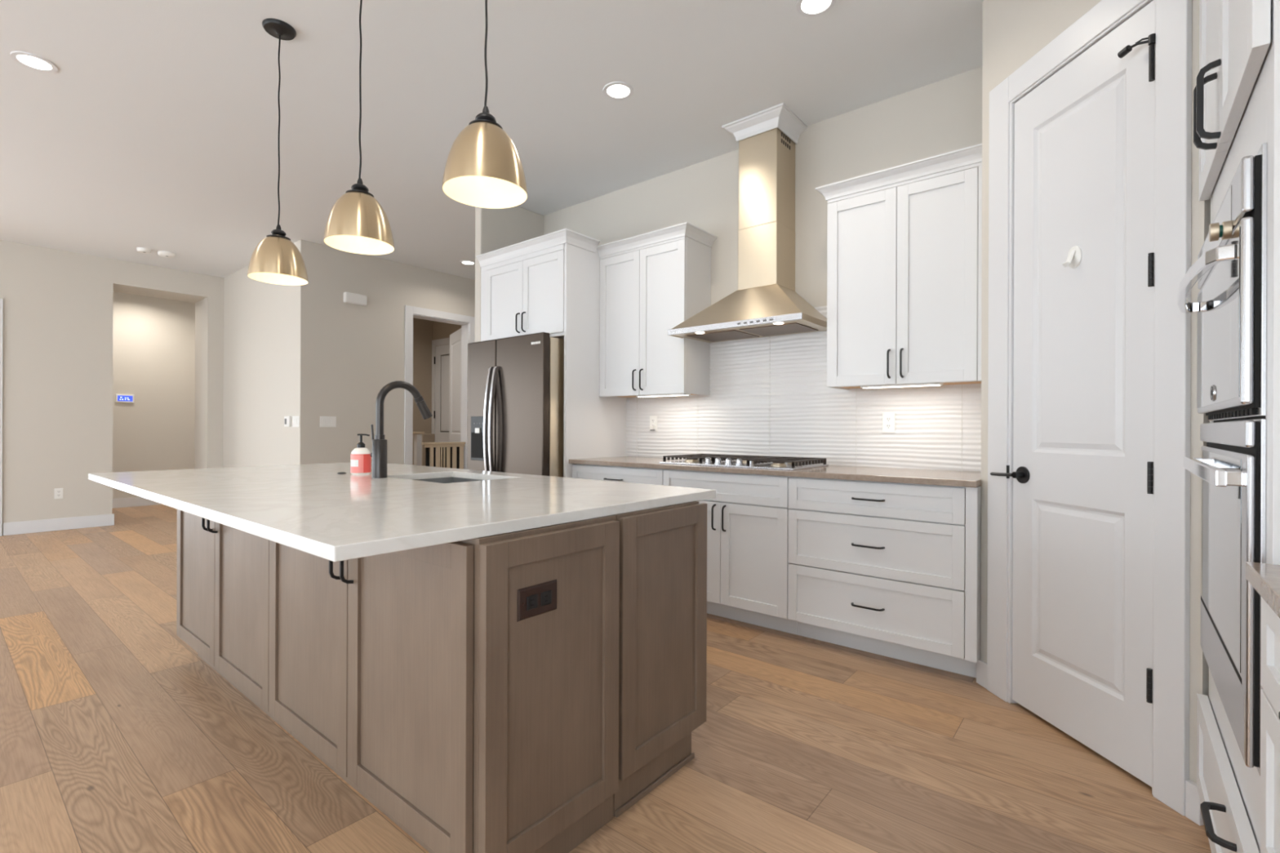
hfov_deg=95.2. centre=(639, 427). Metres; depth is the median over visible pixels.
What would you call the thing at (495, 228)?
wall
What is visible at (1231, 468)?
oven
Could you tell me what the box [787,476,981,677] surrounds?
base cabinet
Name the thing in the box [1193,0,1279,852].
tall cabinet
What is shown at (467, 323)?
door frame
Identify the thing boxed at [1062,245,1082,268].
hook
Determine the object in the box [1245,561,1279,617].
countertop
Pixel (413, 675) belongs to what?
base cabinet
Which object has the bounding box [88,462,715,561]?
countertop
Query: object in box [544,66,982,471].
wall
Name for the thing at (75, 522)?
baseboard
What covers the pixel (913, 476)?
countertop
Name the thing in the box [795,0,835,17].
recessed light
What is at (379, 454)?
kitchen faucet
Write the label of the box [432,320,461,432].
wall
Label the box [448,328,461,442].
door
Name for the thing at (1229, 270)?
microwave
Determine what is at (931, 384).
strip light
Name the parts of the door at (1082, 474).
lever handle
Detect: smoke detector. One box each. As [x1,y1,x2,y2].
[136,247,151,253]
[157,250,175,257]
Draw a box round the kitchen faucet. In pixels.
[370,381,432,478]
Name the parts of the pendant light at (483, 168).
lamp shade, cord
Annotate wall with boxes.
[0,240,223,535]
[112,291,195,498]
[223,243,294,467]
[293,240,475,464]
[412,317,432,465]
[422,433,435,466]
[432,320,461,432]
[475,206,544,342]
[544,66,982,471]
[980,0,1210,783]
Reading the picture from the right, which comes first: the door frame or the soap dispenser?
the door frame
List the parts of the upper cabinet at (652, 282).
door, handle, handle, rail, crown molding, underside panel, door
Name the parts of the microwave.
handle, display glass, glass panel, door, control panel, knob, trim frame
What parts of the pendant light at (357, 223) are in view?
lamp shade, cord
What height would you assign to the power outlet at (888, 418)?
0.118 m
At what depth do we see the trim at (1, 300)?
6.04 m
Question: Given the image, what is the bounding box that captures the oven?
[1182,418,1266,775]
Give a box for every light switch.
[292,416,299,426]
[320,416,336,426]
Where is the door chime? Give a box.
[343,291,367,306]
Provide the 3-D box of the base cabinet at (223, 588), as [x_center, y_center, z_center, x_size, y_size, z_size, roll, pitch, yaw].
[-1.663,0.691,2.667,1.220,0.884,0.530,0,0,39]
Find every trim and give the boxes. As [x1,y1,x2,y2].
[0,298,3,536]
[431,337,449,434]
[721,102,807,144]
[986,0,1191,816]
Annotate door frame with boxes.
[404,305,475,469]
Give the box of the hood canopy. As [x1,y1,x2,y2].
[670,313,826,342]
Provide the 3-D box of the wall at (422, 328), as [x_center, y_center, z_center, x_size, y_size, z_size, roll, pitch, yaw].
[-4.279,-0.406,8.596,0.120,3.060,2.730,0,0,39]
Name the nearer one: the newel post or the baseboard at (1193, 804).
the baseboard at (1193, 804)
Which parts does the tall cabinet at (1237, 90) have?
handle, handle, door, handle, drawer, door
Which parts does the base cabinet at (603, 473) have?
handle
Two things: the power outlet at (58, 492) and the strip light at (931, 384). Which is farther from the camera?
the power outlet at (58, 492)
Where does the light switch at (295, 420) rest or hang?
attached to the wall at (259, 317)
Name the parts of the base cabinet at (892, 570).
handle, handle, handle, drawer, drawer, drawer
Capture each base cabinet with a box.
[176,509,291,734]
[268,515,619,852]
[572,463,665,485]
[613,501,706,817]
[662,469,797,635]
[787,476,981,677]
[1260,596,1279,852]
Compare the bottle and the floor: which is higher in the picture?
the bottle
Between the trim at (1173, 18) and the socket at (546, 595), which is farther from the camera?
the trim at (1173, 18)
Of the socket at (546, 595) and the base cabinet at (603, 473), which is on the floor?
the base cabinet at (603, 473)
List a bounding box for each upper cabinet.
[596,222,717,398]
[815,143,982,390]
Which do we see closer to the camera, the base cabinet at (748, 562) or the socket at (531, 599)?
the socket at (531, 599)
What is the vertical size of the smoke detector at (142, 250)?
0.041 m
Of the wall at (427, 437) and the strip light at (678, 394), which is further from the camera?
the wall at (427, 437)
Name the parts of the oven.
handle, glass panel, panel, control panel, door, trim frame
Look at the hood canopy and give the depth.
3.56 m
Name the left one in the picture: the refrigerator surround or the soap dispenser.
the soap dispenser
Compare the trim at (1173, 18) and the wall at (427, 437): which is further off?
the wall at (427, 437)
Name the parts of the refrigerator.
freezer door, handle, handle, door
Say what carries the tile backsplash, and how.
attached to the wall at (944, 116)
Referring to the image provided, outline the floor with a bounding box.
[0,504,1211,852]
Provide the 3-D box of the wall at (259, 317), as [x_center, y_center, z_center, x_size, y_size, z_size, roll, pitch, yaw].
[-4.663,-0.408,7.056,2.840,3.060,0.140,0,0,39]
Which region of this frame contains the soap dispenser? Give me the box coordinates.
[350,433,371,475]
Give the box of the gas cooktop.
[658,453,828,470]
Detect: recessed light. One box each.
[9,51,57,72]
[460,260,475,265]
[603,81,633,100]
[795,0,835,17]
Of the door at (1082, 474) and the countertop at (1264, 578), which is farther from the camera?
the door at (1082, 474)
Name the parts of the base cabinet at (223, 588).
door, handle, handle, door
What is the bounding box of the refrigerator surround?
[475,228,626,478]
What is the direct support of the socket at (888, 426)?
attached to the power outlet at (888, 418)
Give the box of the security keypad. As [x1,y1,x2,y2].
[115,394,133,402]
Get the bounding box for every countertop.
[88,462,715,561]
[568,456,981,487]
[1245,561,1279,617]
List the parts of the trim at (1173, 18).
strike plate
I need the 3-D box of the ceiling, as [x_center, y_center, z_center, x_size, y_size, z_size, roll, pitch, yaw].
[-3.505,-1.993,4.075,12.600,0.120,10.550,0,0,39]
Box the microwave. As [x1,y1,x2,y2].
[1177,142,1267,422]
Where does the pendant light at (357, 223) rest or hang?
hanging from the ceiling
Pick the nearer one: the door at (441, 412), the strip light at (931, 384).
the strip light at (931, 384)
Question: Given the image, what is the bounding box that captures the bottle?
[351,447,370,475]
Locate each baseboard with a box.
[3,513,114,535]
[112,497,161,508]
[976,658,1204,825]
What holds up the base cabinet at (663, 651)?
on the floor
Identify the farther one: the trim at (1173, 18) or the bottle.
the bottle
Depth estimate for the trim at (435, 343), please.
9.52 m
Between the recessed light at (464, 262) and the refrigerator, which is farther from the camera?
the recessed light at (464, 262)
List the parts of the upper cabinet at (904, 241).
door, handle, crown molding, handle, rail, underside panel, door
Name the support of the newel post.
on the floor
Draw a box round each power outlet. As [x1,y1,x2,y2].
[53,488,62,498]
[516,579,556,621]
[649,415,657,431]
[882,412,894,433]
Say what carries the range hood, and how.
attached to the wall at (944, 116)
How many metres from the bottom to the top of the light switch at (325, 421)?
0.115 m
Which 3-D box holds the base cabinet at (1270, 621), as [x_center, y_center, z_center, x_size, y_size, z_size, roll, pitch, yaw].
[0.926,0.701,0.360,0.679,0.884,1.134,0,0,39]
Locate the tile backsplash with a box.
[626,306,981,471]
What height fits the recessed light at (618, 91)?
0.006 m
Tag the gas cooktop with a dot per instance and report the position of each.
(708, 460)
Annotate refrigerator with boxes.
[466,332,564,477]
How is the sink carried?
in the countertop at (312, 508)
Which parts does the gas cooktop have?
burner, knob, knob, knob, knob, knob, burner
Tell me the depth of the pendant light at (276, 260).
2.78 m
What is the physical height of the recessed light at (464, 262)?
0.006 m
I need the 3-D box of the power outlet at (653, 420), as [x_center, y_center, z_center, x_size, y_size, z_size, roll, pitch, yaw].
[0.095,-0.035,4.462,0.070,0.115,0.030,0,0,39]
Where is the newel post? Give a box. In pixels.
[413,431,424,466]
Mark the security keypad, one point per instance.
(119, 397)
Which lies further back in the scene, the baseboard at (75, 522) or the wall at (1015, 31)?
the baseboard at (75, 522)
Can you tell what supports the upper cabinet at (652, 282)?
attached to the wall at (944, 116)
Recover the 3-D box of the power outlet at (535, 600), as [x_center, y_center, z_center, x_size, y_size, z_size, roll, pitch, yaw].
[-0.251,0.427,1.450,0.009,0.077,0.128,0,0,39]
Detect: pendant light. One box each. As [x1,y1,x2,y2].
[247,18,308,285]
[323,0,394,255]
[441,0,527,208]
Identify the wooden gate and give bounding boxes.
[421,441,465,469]
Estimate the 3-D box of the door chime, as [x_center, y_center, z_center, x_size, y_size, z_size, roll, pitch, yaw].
[-3.116,-1.413,6.402,0.055,0.118,0.245,0,0,39]
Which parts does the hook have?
hook arm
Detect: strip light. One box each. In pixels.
[635,393,690,397]
[860,382,943,388]
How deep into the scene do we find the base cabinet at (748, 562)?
3.31 m
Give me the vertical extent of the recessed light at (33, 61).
0.006 m
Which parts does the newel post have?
post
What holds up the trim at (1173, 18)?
attached to the wall at (1015, 31)
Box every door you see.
[433,344,449,442]
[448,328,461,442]
[990,0,1155,786]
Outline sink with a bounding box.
[417,477,483,483]
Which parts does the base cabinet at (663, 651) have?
shoe molding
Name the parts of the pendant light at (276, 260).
lamp shade, cord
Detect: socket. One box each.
[526,594,537,610]
[541,590,551,606]
[885,416,891,422]
[885,423,891,429]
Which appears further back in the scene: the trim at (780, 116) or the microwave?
the trim at (780, 116)
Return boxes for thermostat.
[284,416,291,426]
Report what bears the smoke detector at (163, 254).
attached to the ceiling
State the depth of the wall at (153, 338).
8.44 m
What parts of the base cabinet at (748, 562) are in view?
door, handle, handle, drawer, door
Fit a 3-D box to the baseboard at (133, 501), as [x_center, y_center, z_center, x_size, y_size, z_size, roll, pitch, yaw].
[-7.552,1.047,7.816,0.015,0.130,3.080,0,0,39]
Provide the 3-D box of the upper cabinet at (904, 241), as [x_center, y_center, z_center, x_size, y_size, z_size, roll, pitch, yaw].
[1.428,-0.788,3.162,0.845,1.119,0.377,0,0,39]
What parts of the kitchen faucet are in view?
lever, spout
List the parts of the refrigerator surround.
door, handle, handle, crown molding, door, panel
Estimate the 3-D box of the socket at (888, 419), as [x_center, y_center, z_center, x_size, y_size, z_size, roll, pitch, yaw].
[1.435,-0.050,3.375,0.033,0.033,0.003,0,0,39]
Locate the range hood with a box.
[667,128,826,342]
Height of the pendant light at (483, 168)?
1.210 m
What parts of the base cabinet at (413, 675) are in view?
door, handle, handle, door, panel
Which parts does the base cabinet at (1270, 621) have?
drawer, drawer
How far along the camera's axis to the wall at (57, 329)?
6.46 m
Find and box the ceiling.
[0,0,984,279]

